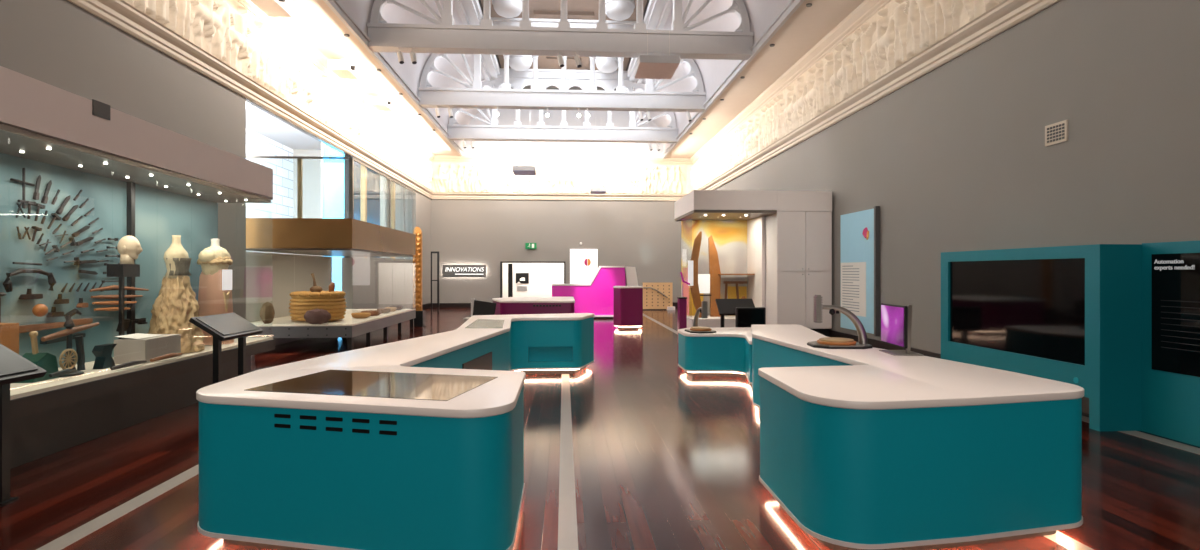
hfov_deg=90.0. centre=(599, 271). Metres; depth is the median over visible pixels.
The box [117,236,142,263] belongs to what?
head
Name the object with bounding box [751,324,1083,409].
countertop
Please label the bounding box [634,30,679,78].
box
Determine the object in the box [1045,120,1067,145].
air vent
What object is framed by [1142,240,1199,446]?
display panel
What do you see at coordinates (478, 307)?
kiosk
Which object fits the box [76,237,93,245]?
saw
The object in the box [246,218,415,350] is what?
showcase
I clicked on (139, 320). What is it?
block
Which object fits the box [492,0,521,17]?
drum
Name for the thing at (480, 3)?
ceiling
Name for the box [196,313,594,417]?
countertop
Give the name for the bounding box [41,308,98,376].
instrument
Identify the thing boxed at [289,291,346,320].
straw basket
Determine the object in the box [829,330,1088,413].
baseboard
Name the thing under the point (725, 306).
lectern
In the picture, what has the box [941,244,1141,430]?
cabinet
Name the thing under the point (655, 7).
trim
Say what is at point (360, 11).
ceiling
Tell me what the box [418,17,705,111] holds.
roof truss
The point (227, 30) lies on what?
trim
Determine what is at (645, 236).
wall
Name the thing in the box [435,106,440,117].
spotlight
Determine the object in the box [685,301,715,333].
microscope
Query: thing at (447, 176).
trim
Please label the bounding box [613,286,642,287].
countertop
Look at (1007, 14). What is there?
trim
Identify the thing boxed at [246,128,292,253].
wall
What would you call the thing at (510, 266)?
post
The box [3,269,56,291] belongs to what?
yoke
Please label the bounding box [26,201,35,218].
hammer
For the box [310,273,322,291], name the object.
gourd
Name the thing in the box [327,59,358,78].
projector
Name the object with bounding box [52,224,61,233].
chisel
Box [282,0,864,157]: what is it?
ceiling
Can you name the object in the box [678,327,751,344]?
countertop
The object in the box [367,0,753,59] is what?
roof truss
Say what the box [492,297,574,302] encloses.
countertop
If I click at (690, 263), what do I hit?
screen
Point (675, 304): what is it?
baseboard
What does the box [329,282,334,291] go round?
carved figure
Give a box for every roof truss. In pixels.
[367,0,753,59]
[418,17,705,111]
[447,68,677,142]
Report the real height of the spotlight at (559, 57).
0.372 m
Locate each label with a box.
[222,269,231,289]
[698,274,709,292]
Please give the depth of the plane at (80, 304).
5.98 m
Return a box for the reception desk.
[551,266,637,317]
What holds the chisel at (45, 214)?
attached to the showcase at (150, 183)
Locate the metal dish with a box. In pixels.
[385,307,396,311]
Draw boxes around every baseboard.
[406,303,430,309]
[432,302,677,307]
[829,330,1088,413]
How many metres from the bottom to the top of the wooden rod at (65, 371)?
0.055 m
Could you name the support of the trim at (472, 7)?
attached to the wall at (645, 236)
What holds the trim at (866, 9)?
attached to the wall at (956, 158)
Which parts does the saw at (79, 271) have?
blade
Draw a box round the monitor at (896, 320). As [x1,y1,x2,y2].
[879,303,923,355]
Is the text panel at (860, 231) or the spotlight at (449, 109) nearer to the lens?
the text panel at (860, 231)
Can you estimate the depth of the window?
15.85 m
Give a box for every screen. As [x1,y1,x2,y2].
[643,283,674,309]
[680,261,692,285]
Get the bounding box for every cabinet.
[765,191,831,336]
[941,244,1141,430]
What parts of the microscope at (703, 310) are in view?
arm, plate, glass plate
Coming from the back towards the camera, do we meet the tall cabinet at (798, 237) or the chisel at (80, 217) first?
the tall cabinet at (798, 237)
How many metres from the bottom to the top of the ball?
0.120 m
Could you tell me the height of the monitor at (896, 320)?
0.410 m
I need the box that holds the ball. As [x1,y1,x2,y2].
[32,304,47,316]
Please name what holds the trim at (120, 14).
attached to the wall at (60, 44)
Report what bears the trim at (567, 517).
on the floor
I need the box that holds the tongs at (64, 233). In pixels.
[55,231,67,243]
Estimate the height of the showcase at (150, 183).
3.100 m
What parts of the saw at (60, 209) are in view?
handle, blade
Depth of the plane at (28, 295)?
5.40 m
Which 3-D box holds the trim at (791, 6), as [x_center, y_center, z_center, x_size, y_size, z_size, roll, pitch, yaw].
[3.741,-5.085,10.443,0.120,0.190,32.400,0,0,-3]
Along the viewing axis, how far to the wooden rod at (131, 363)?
5.70 m
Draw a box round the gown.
[147,235,204,352]
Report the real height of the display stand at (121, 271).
1.000 m
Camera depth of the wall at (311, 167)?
26.69 m
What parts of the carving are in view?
panel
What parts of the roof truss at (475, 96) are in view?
post, post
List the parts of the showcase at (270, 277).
kick panel, panel, frame, leg, leg, leg, leg, leg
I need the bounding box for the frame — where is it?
[431,252,438,311]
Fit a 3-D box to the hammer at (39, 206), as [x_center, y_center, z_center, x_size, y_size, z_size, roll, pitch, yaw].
[-5.158,-0.547,5.519,0.040,0.163,0.088,0,0,-3]
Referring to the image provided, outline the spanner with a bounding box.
[105,255,119,257]
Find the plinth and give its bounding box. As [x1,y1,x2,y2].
[114,334,180,363]
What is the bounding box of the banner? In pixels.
[570,249,597,283]
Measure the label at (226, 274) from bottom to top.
0.250 m
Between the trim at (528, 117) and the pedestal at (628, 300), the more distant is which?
the trim at (528, 117)
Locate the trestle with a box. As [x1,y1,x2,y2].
[723,281,747,298]
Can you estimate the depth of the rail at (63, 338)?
5.70 m
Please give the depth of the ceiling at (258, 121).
23.11 m
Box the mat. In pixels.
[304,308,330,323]
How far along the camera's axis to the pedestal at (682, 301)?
13.03 m
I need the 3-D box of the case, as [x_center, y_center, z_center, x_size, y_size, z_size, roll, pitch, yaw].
[-5.008,0.675,4.989,0.200,0.490,0.160,0,0,-3]
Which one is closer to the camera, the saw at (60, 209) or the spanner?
the saw at (60, 209)
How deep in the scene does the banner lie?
26.33 m
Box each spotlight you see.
[397,48,403,63]
[410,48,416,63]
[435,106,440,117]
[448,106,452,117]
[557,51,563,66]
[574,52,581,67]
[638,109,642,120]
[646,109,651,120]
[686,111,691,121]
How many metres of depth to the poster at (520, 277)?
29.29 m
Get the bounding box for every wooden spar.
[89,285,148,291]
[91,295,142,298]
[92,301,136,304]
[94,307,129,310]
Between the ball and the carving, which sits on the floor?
the carving
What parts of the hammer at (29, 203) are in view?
handle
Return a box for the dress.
[197,239,233,344]
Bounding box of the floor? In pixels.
[0,307,1199,549]
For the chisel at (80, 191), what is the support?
attached to the showcase at (150, 183)
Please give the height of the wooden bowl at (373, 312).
0.110 m
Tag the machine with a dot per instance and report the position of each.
(46, 361)
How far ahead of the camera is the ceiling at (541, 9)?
19.97 m
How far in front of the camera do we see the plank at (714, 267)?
14.09 m
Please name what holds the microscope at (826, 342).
on the counter at (863, 449)
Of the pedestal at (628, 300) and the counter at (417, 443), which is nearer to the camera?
the counter at (417, 443)
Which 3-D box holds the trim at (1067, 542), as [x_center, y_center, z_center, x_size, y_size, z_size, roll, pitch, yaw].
[2.294,1.559,9.855,0.140,0.022,31.400,0,0,-3]
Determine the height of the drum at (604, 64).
1.240 m
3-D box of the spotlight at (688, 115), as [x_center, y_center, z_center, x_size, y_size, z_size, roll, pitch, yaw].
[2.752,-4.838,18.548,0.178,0.372,0.118,0,0,38]
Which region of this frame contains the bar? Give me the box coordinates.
[13,262,41,264]
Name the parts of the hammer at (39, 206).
handle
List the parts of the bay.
frame, blue panel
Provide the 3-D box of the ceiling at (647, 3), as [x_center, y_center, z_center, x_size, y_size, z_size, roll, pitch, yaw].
[2.084,-8.200,10.343,0.100,1.300,32.400,0,0,-3]
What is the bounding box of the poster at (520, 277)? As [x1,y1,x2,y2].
[516,273,528,290]
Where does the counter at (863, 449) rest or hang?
on the floor
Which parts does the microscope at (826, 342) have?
glass plate, plate, arm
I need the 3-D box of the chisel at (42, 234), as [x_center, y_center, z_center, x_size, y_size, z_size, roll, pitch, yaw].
[-5.164,-0.307,5.538,0.028,0.104,0.072,0,0,1]
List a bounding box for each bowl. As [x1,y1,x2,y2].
[361,310,381,315]
[389,305,403,309]
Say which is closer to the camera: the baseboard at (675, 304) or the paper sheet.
the paper sheet
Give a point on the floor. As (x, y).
(666, 457)
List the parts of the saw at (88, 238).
blade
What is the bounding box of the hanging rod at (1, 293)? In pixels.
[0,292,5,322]
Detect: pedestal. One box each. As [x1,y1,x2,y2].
[613,286,642,329]
[677,297,686,328]
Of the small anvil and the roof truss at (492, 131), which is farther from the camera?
the roof truss at (492, 131)
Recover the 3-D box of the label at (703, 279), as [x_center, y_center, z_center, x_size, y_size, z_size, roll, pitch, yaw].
[2.431,0.275,14.086,0.300,0.450,0.030,0,0,-3]
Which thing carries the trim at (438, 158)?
attached to the wall at (645, 236)
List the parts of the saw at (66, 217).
handle, blade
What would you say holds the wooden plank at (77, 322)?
attached to the showcase at (150, 183)
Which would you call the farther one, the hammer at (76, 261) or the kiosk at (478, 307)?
the kiosk at (478, 307)
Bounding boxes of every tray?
[0,123,270,202]
[246,248,412,256]
[351,312,370,317]
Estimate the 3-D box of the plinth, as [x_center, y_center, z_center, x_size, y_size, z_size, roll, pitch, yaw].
[-4.736,0.800,6.298,0.300,0.240,0.560,0,0,-3]
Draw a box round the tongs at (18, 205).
[15,203,25,217]
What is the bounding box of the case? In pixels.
[0,323,18,353]
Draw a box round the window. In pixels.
[246,98,415,260]
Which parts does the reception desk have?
trim, panel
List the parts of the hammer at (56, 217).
handle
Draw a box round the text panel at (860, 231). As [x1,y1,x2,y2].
[841,206,879,335]
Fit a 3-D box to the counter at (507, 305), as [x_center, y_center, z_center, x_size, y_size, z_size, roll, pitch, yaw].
[-1.712,1.115,15.326,2.103,0.870,2.588,0,0,-3]
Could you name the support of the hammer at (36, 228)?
attached to the showcase at (150, 183)
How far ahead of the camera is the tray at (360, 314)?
12.87 m
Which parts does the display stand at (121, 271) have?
post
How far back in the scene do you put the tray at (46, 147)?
5.86 m
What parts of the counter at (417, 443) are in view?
inlay panel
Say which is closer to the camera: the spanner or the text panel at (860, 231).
the spanner
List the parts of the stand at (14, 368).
leg, glass, panel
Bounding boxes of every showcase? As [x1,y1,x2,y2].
[0,66,274,468]
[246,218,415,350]
[674,190,776,327]
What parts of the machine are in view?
lever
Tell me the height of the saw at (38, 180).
0.235 m
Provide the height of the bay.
5.850 m
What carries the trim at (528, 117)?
attached to the wall at (645, 236)
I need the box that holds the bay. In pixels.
[321,142,379,290]
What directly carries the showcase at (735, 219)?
on the floor
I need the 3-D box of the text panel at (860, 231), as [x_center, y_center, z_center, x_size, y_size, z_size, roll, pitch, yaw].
[5.011,-0.015,11.646,0.080,2.370,1.450,0,0,-3]
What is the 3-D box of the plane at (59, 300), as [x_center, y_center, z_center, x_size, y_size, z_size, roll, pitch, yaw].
[-5.166,0.258,5.755,0.048,0.095,0.121,0,0,-3]
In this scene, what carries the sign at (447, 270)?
attached to the wall at (645, 236)
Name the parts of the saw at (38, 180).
handle, blade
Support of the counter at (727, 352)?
on the floor
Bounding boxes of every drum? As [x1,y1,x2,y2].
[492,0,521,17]
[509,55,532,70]
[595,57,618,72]
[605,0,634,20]
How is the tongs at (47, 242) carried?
hanging from the showcase at (150, 183)
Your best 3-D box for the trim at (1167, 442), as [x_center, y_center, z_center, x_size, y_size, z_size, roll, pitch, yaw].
[4.884,1.559,10.011,0.190,0.022,31.400,0,0,-3]
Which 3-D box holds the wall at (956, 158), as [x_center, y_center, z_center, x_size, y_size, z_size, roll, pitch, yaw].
[5.279,-1.950,10.535,0.300,7.000,32.400,0,0,-3]
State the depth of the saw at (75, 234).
5.99 m
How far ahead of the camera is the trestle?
14.33 m
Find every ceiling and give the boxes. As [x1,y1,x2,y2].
[246,105,320,149]
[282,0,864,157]
[338,0,493,149]
[478,0,500,67]
[481,0,646,70]
[626,0,649,70]
[633,0,789,151]
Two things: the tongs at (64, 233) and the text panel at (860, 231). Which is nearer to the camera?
the tongs at (64, 233)
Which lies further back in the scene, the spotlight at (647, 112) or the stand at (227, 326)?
the spotlight at (647, 112)
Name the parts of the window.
post, glass balustrade, rail, frame, post, frame, frame, post, frame, frame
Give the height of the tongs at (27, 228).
0.114 m
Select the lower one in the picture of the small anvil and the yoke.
the small anvil
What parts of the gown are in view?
lace panel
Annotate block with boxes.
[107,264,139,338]
[116,319,130,331]
[135,318,147,323]
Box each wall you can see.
[0,0,430,318]
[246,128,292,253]
[293,149,407,259]
[431,85,680,302]
[503,263,563,297]
[715,0,1199,353]
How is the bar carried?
attached to the showcase at (150, 183)
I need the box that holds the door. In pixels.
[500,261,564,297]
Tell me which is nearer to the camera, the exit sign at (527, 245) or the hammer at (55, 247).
the hammer at (55, 247)
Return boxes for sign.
[442,265,485,276]
[525,243,536,248]
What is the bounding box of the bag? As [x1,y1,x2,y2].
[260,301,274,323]
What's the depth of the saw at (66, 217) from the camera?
5.86 m
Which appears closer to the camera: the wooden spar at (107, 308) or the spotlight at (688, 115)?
the wooden spar at (107, 308)
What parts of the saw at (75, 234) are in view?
handle, blade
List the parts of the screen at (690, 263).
panel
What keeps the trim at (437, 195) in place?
attached to the wall at (645, 236)
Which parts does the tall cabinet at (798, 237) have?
door, door, door, door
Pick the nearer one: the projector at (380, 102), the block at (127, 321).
the block at (127, 321)
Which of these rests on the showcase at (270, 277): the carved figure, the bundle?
the bundle
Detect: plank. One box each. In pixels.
[19,322,64,332]
[73,318,92,325]
[690,231,701,317]
[708,235,720,316]
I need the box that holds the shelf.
[718,274,754,274]
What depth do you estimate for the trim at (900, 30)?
11.91 m
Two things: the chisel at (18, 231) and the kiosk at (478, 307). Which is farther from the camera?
the kiosk at (478, 307)
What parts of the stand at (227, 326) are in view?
leg, panel, glass, leg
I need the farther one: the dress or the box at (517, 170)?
the box at (517, 170)
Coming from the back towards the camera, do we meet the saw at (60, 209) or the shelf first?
the shelf
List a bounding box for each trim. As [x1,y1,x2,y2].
[36,327,458,549]
[68,0,433,198]
[123,0,432,189]
[237,0,434,161]
[323,0,464,155]
[431,162,691,193]
[432,155,691,164]
[432,192,686,200]
[453,0,501,88]
[463,109,662,157]
[558,374,577,549]
[625,0,672,90]
[643,314,1093,549]
[661,0,804,158]
[690,0,890,164]
[690,0,1004,191]
[698,0,1059,189]
[1082,416,1199,454]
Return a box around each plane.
[19,289,42,299]
[46,307,63,316]
[54,294,68,303]
[76,298,87,307]
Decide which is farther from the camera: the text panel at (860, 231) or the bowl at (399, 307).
the bowl at (399, 307)
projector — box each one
[246,0,291,16]
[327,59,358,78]
[368,95,392,110]
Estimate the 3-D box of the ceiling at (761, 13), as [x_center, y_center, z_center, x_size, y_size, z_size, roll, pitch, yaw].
[2.953,-6.295,10.396,1.880,2.310,32.400,0,0,-3]
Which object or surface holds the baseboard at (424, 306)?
attached to the wall at (60, 44)
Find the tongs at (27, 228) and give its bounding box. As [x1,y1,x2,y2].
[22,227,30,239]
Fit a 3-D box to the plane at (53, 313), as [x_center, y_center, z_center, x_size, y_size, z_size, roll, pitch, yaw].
[-5.162,0.378,5.685,0.048,0.095,0.141,0,0,-3]
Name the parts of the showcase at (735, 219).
panel, panel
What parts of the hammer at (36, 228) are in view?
handle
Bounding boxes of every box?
[512,166,535,174]
[590,187,606,193]
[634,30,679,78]
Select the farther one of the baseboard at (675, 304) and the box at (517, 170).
the baseboard at (675, 304)
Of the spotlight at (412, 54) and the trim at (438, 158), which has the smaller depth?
the spotlight at (412, 54)
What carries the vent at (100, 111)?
attached to the showcase at (150, 183)
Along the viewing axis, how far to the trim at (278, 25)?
14.01 m
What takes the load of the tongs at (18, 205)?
attached to the showcase at (150, 183)
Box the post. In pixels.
[508,264,512,296]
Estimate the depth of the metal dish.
15.04 m
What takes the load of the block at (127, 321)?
attached to the showcase at (150, 183)
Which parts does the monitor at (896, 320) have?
casing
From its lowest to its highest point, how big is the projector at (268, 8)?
0.360 m
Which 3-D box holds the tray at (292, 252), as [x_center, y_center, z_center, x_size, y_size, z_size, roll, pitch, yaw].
[-5.978,-0.431,13.817,2.120,0.033,4.800,0,0,-3]
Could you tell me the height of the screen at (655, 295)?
1.120 m
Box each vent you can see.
[92,99,109,119]
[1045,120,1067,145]
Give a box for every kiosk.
[463,299,495,319]
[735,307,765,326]
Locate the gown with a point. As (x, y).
(176, 303)
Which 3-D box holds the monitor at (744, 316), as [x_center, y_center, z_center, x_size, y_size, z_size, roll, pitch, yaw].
[2.630,1.085,10.601,0.520,0.930,0.350,0,0,-3]
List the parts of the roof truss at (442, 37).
post, post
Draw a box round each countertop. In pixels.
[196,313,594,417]
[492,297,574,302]
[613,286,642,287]
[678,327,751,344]
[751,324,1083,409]
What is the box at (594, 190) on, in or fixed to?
hanging from the ceiling at (314, 20)
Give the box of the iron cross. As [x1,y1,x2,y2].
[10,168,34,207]
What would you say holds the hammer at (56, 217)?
attached to the showcase at (150, 183)
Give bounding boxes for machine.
[16,331,59,382]
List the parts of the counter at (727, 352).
trim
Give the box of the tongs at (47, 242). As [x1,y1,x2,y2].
[39,239,50,250]
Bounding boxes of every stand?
[0,344,46,506]
[189,312,262,383]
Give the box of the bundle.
[377,308,390,313]
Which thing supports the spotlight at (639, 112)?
hanging from the roof truss at (475, 96)
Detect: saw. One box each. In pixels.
[33,175,40,199]
[41,180,51,203]
[56,196,70,213]
[62,205,77,220]
[71,226,89,236]
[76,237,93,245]
[78,270,97,274]
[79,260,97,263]
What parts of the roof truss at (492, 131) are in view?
post, post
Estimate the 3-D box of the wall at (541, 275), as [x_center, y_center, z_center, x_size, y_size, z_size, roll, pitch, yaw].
[-2.690,-0.050,28.139,7.000,3.200,3.100,0,0,-3]
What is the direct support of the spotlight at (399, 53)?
hanging from the roof truss at (442, 37)
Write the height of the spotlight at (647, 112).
0.372 m
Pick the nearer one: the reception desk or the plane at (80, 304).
the plane at (80, 304)
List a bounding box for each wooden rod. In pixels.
[49,369,76,376]
[110,360,146,369]
[150,353,182,361]
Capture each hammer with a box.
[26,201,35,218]
[31,226,41,241]
[34,203,44,220]
[45,245,59,254]
[47,213,60,228]
[60,237,76,247]
[64,257,80,264]
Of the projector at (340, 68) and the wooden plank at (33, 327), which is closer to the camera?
the wooden plank at (33, 327)
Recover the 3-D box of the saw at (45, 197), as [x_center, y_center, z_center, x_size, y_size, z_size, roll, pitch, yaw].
[-5.167,-0.750,5.608,0.027,0.227,0.101,0,0,-3]
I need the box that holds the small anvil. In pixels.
[92,344,116,368]
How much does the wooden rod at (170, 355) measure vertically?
0.055 m
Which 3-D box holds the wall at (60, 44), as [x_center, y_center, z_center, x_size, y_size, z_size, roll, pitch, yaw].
[-6.500,-1.950,9.828,0.300,7.000,32.400,0,0,-3]
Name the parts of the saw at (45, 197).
handle, blade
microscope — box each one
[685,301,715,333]
[807,295,872,348]
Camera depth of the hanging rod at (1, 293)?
5.13 m
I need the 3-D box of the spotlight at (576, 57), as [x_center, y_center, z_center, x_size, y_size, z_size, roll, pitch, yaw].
[-0.501,-4.838,13.644,0.178,0.372,0.118,0,0,38]
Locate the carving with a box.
[413,227,425,326]
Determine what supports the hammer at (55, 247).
attached to the showcase at (150, 183)
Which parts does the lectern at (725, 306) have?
leg, panel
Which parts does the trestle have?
leg, leg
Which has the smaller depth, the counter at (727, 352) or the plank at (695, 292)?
the counter at (727, 352)
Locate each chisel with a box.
[17,226,21,238]
[36,233,43,243]
[41,211,47,223]
[52,189,59,204]
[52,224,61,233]
[71,216,82,225]
[73,190,82,200]
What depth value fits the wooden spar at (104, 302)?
6.34 m
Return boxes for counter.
[196,313,594,549]
[492,297,574,314]
[678,327,751,383]
[751,324,1083,549]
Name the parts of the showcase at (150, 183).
panel, frame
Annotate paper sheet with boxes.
[115,333,160,338]
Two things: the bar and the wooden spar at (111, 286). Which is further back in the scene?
the wooden spar at (111, 286)
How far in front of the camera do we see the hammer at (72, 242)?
5.88 m
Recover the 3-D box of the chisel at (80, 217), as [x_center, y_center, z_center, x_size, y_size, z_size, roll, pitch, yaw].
[-5.189,-0.507,5.954,0.028,0.114,0.139,0,0,-2]

